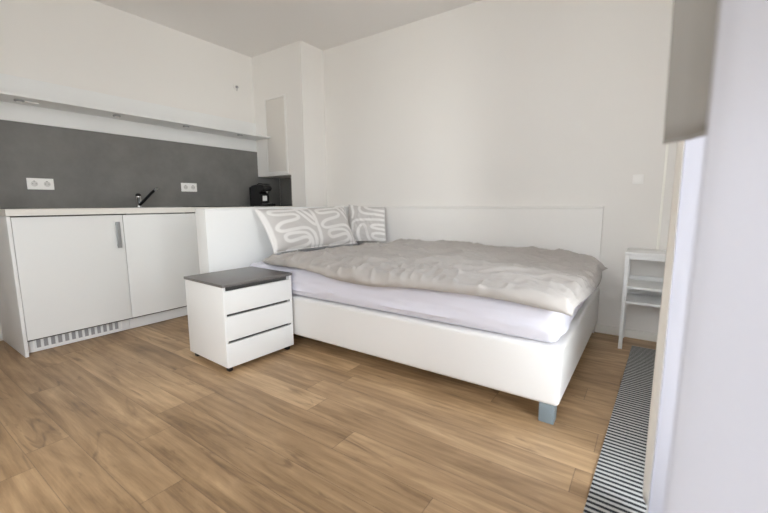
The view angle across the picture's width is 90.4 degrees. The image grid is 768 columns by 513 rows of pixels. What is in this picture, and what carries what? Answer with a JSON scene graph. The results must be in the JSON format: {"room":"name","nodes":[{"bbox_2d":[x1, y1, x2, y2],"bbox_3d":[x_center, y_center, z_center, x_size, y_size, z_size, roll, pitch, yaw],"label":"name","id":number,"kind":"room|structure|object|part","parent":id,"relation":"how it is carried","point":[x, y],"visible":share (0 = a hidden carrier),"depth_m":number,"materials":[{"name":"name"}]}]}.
{"room":"studio apartment","nodes":[
{"label":"studio apartment","id":0,"kind":"room"},
{"bbox_2d":[0,0,280,332],"bbox_3d":[-2.578,-0.688,2.740,0.120,2.500,4.500,5,10,35],"label":"wall","id":1,"kind":"structure","parent":0,"point":[90,45],"depth_m":3.11,"materials":[{"name":"paint"}]},
{"bbox_2d":[0,73,269,151],"bbox_3d":[-2.082,-1.148,3.056,0.266,0.304,2.687,5,10,35],"label":"shelf","id":2,"kind":"object","parent":1,"relation":"attached to","point":[25,100],"visible":1,"depth_m":3.06,"materials":[{"name":"white laminate"}]},
{"bbox_2d":[0,120,280,208],"bbox_3d":[-1.990,-0.750,3.467,0.010,0.596,2.608,5,10,35],"label":"backsplash","id":3,"kind":"structure","parent":1,"relation":"attached to","point":[87,169],"depth_m":3.12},
{"bbox_2d":[26,178,54,189],"bbox_3d":[-2.486,-0.525,2.760,0.010,0.080,0.150,5,10,35],"label":"wall socket","id":4,"kind":"object","parent":3,"relation":"attached to","point":[32,183],"visible":1,"depth_m":2.76,"materials":[{"name":"white plastic"}]},
{"bbox_2d":[181,183,196,191],"bbox_3d":[-1.863,-0.661,3.644,0.010,0.080,0.150,5,10,35],"label":"wall socket","id":5,"kind":"object","parent":3,"relation":"attached to","point":[186,187],"visible":1,"depth_m":3.64,"materials":[{"name":"white plastic"}]},
{"bbox_2d":[233,83,238,89],"bbox_3d":[-1.536,-1.768,3.976,0.024,0.074,0.068,5,10,35],"label":"outlet","id":6,"kind":"object","parent":1,"relation":"attached to","point":[235,86],"visible":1,"depth_m":3.97,"materials":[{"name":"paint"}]},
{"bbox_2d":[94,0,480,56],"bbox_3d":[-0.874,-1.820,1.379,4.290,0.100,4.740,5,10,35],"label":"ceiling","id":7,"kind":"structure","parent":0,"point":[251,28],"depth_m":3.23,"materials":[{"name":"paint"}]},
{"bbox_3d":[0.287,-1.571,-0.020,0.220,0.021,3.700,5,10,35],"label":"rail","id":8,"kind":"object","parent":7,"relation":"attached to","visible":0},
{"bbox_2d":[643,136,705,512],"bbox_3d":[0.583,-0.411,0.582,0.032,2.442,0.919,4,9,26],"label":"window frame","id":9,"kind":"structure","parent":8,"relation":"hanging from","point":[689,153],"depth_m":0.95,"materials":[{"name":"fabric"}]},
{"bbox_2d":[663,0,719,143],"bbox_3d":[0.195,-0.824,0.021,0.092,1.467,0.891,4,9,27],"label":"window blind","id":10,"kind":"object","parent":8,"relation":"hanging from","point":[694,22],"visible":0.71,"depth_m":0.48,"materials":[{"name":"beige fabric"}]},
{"bbox_2d":[664,0,767,512],"bbox_3d":[0.088,-0.323,-0.033,0.037,2.442,0.642,4,9,31],"label":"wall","id":11,"kind":"structure","parent":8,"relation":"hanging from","point":[718,462],"depth_m":0.26,"materials":[{"name":"paint"}]},
{"bbox_2d":[252,40,326,206],"bbox_3d":[-1.021,-0.896,4.192,0.755,2.500,0.312,5,10,35],"label":"wall","id":12,"kind":"structure","parent":0,"point":[295,70],"depth_m":3.91,"materials":[{"name":"paint"}]},
{"bbox_2d":[264,94,288,173],"bbox_3d":[-1.140,-1.276,4.024,0.335,0.790,0.010,5,10,35],"label":"access hatch","id":13,"kind":"object","parent":12,"relation":"attached to","point":[274,109],"visible":0.96,"depth_m":4.02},
{"bbox_2d":[280,178,291,205],"bbox_3d":[-1.013,-0.746,4.394,0.540,0.326,0.009,5,10,35],"label":"backsplash","id":14,"kind":"structure","parent":12,"relation":"attached to","point":[285,183],"depth_m":4.49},
{"bbox_2d":[0,315,656,512],"bbox_3d":[-0.861,0.755,1.735,4.290,0.100,4.740,5,10,35],"label":"floor","id":15,"kind":"structure","parent":0,"point":[132,420],"depth_m":1.56,"materials":[{"name":"brown wood"}]},
{"bbox_2d":[0,214,131,357],"bbox_3d":[-2.262,0.141,2.690,0.578,0.868,0.604,5,10,35],"label":"base cabinet","id":16,"kind":"object","parent":15,"relation":"on","point":[64,278],"visible":1,"depth_m":2.49,"materials":[{"name":"white laminate"}]},
{"bbox_3d":[-2.438,0.174,2.458,0.558,0.868,0.018,5,10,35],"label":"panel","id":17,"kind":"part","parent":16,"relation":"part of","materials":[{"name":"white laminate"}]},
{"bbox_2d":[36,322,118,347],"bbox_3d":[-2.093,0.534,2.626,0.003,0.050,0.459,5,10,35],"label":"vent grille","id":18,"kind":"object","parent":16,"relation":"attached to","point":[71,337],"depth_m":2.61,"materials":[{"name":"white metal"}]},
{"bbox_3d":[-2.090,0.534,2.629,0.004,0.070,0.500,5,10,35],"label":"grille rail","id":19,"kind":"part","parent":16,"relation":"part of","materials":[{"name":"white plastic"}]},
{"bbox_3d":[-1.886,-0.154,2.706,0.023,0.185,0.027,5,10,35],"label":"handle","id":20,"kind":"part","parent":16,"relation":"part of","materials":[{"name":"silver metal"}]},
{"bbox_2d":[0,206,292,215],"bbox_3d":[-1.726,-0.419,3.397,0.569,0.040,2.497,5,10,35],"label":"countertop","id":21,"kind":"structure","parent":16,"relation":"on","point":[39,211],"depth_m":2.60,"materials":[{"name":"white laminate"}]},
{"bbox_2d":[101,207,184,214],"bbox_3d":[-1.923,-0.321,3.082,0.420,0.154,0.480,5,10,35],"label":"sink","id":22,"kind":"object","parent":21,"relation":"in","point":[101,207],"visible":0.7,"depth_m":2.96,"materials":[{"name":"metal"}]},
{"bbox_2d":[135,187,158,206],"bbox_3d":[-1.990,-0.494,3.194,0.269,0.166,0.052,3,9,25],"label":"tap","id":23,"kind":"object","parent":21,"relation":"on","point":[139,201],"visible":0.94,"depth_m":3.22,"materials":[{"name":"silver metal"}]},
{"bbox_3d":[-1.985,-0.496,3.197,0.207,0.141,0.026,3,8,21],"label":"spout","id":24,"kind":"part","parent":23,"relation":"part of","materials":[{"name":"black plastic"}]},
{"bbox_2d":[183,206,253,206],"bbox_3d":[-1.567,-0.475,3.622,0.410,0.006,0.480,5,10,35],"label":"cooktop","id":25,"kind":"object","parent":21,"relation":"in","point":[183,206],"visible":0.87,"depth_m":3.46,"materials":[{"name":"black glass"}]},
{"bbox_2d":[249,183,291,205],"bbox_3d":[-1.193,-0.663,4.103,0.463,0.243,0.316,5,10,35],"label":"coffee machine","id":26,"kind":"object","parent":21,"relation":"on","point":[259,196],"visible":0.93,"depth_m":4.02,"materials":[{"name":"black plastic"}]},
{"bbox_3d":[-1.401,-0.646,4.121,0.104,0.203,0.104,5,10,35],"label":"water tank","id":27,"kind":"part","parent":26,"relation":"part of","materials":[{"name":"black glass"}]},
{"bbox_2d":[121,212,199,328],"bbox_3d":[-1.925,0.070,3.186,0.554,0.862,0.598,5,10,35],"label":"base cabinet","id":28,"kind":"object","parent":15,"relation":"on","point":[161,249],"visible":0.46,"depth_m":2.96,"materials":[{"name":"white laminate"}]},
{"bbox_2d":[184,266,293,371],"bbox_3d":[-0.896,0.361,2.391,0.433,0.502,0.470,6,10,37],"label":"nightstand","id":29,"kind":"object","parent":15,"relation":"on","point":[238,316],"visible":1,"depth_m":2.23,"materials":[{"name":"white laminate"}]},
{"bbox_3d":[-0.758,0.359,2.284,0.016,0.436,0.429,6,10,37],"label":"rail","id":30,"kind":"part","parent":29,"relation":"part of","materials":[{"name":"white wood"}]},
{"bbox_3d":[-0.884,0.215,2.362,0.400,0.128,0.454,6,10,37],"label":"drawer","id":31,"kind":"part","parent":29,"relation":"part of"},
{"bbox_3d":[-0.884,0.362,2.382,0.400,0.138,0.454,6,10,37],"label":"drawer","id":32,"kind":"part","parent":29,"relation":"part of","materials":[{"name":"white wood"}]},
{"bbox_3d":[-0.883,0.513,2.403,0.400,0.138,0.454,6,10,37],"label":"drawer","id":33,"kind":"part","parent":29,"relation":"part of","materials":[{"name":"white wood"}]},
{"bbox_2d":[195,206,357,273],"bbox_3d":[-0.776,0.032,3.284,0.125,0.907,1.618,5,10,35],"label":"headboard","id":34,"kind":"object","parent":15,"relation":"on","point":[227,238],"visible":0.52,"depth_m":2.71,"materials":[{"name":"white leather"}]},
{"bbox_2d":[292,288,599,424],"bbox_3d":[0.231,0.386,2.757,2.176,0.340,1.393,5,10,35],"label":"bed","id":35,"kind":"object","parent":15,"relation":"on","point":[536,370],"visible":0.59,"depth_m":1.87,"materials":[{"name":"white leather"}]},
{"bbox_2d":[249,261,586,342],"bbox_3d":[0.268,0.128,2.690,2.081,0.186,1.403,5,10,35],"label":"mattress","id":36,"kind":"object","parent":35,"relation":"on","point":[471,311],"visible":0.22,"depth_m":1.85,"materials":[{"name":"white fabric"}]},
{"bbox_2d":[348,205,385,240],"bbox_3d":[-0.160,-0.313,3.582,0.389,0.350,0.167,1,8,9],"label":"cushion","id":37,"kind":"object","parent":36,"relation":"on","point":[365,223],"visible":0.91,"depth_m":3.55,"materials":[{"name":"grey fabric"}]},
{"bbox_2d":[262,238,607,315],"bbox_3d":[0.293,0.008,2.596,2.097,0.132,1.416,5,10,35],"label":"duvet","id":38,"kind":"object","parent":36,"relation":"on","point":[558,280],"visible":1,"depth_m":2.06,"materials":[{"name":"grey fabric"}]},
{"bbox_2d":[254,206,356,253],"bbox_3d":[-0.582,-0.243,3.138,0.218,0.343,0.983,5,10,35],"label":"pillow","id":39,"kind":"object","parent":38,"relation":"on","point":[297,228],"visible":1,"depth_m":3.03,"materials":[{"name":"grey fabric"}]},
{"bbox_3d":[0.708,0.665,1.647,0.062,0.088,0.062,5,10,35],"label":"leg","id":40,"kind":"part","parent":35,"relation":"part of","materials":[{"name":"grey paint"}]},
{"bbox_2d":[583,346,655,512],"bbox_3d":[0.616,0.820,0.825,0.420,0.006,3.900,6,10,37],"label":"grille","id":41,"kind":"object","parent":15,"relation":"on","point":[617,482],"visible":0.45,"depth_m":1.45,"materials":[{"name":"silver metal"}]},
{"bbox_2d":[618,248,666,348],"bbox_3d":[1.728,0.281,2.424,0.358,0.626,0.275,5,10,35],"label":"shelf unit","id":42,"kind":"object","parent":15,"relation":"on","point":[637,290],"visible":0.56,"depth_m":2.42,"materials":[{"name":"white laminate"}]},
{"bbox_3d":[1.521,0.292,2.418,0.022,0.606,0.022,5,10,35],"label":"post","id":43,"kind":"part","parent":42,"relation":"part of","materials":[{"name":"white laminate"}]},
{"bbox_3d":[1.664,0.264,2.621,0.022,0.606,0.022,5,10,35],"label":"post","id":44,"kind":"part","parent":42,"relation":"part of","materials":[{"name":"white laminate"}]},
{"bbox_3d":[1.804,0.246,2.528,0.309,0.030,0.010,5,10,35],"label":"rail","id":45,"kind":"part","parent":42,"relation":"part of","materials":[{"name":"white laminate"}]},
{"bbox_3d":[1.803,0.151,2.515,0.309,0.030,0.010,5,10,35],"label":"rail","id":46,"kind":"part","parent":42,"relation":"part of","materials":[{"name":"white laminate"}]},
{"bbox_2d":[323,0,676,333],"bbox_3d":[0.454,-0.799,3.433,4.290,2.500,0.120,5,10,35],"label":"wall","id":47,"kind":"structure","parent":0,"point":[483,102],"depth_m":2.89,"materials":[{"name":"paint"}]},
{"bbox_2d":[324,206,603,332],"bbox_3d":[0.447,0.004,3.445,2.628,0.907,0.052,5,10,35],"label":"wall panel","id":48,"kind":"object","parent":47,"relation":"attached to","point":[577,229],"visible":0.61,"depth_m":3.02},
{"bbox_2d":[595,324,657,341],"bbox_3d":[1.810,0.546,2.585,0.663,0.055,0.014,5,10,35],"label":"baseboard","id":49,"kind":"structure","parent":47,"relation":"attached to","point":[635,334],"depth_m":2.65,"materials":[{"name":"wood"}]},
{"bbox_2d":[632,174,643,183],"bbox_3d":[1.684,-0.512,2.526,0.061,0.062,0.011,5,10,35],"label":"light switch","id":50,"kind":"object","parent":47,"relation":"attached to","point":[637,179],"visible":1,"depth_m":2.52,"materials":[{"name":"white plastic"}]},
{"bbox_2d":[656,144,668,249],"bbox_3d":[1.797,-0.953,2.384,0.014,1.840,0.012,5,10,35],"label":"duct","id":51,"kind":"object","parent":47,"relation":"attached to","point":[667,145],"visible":0.33,"depth_m":2.46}
]}

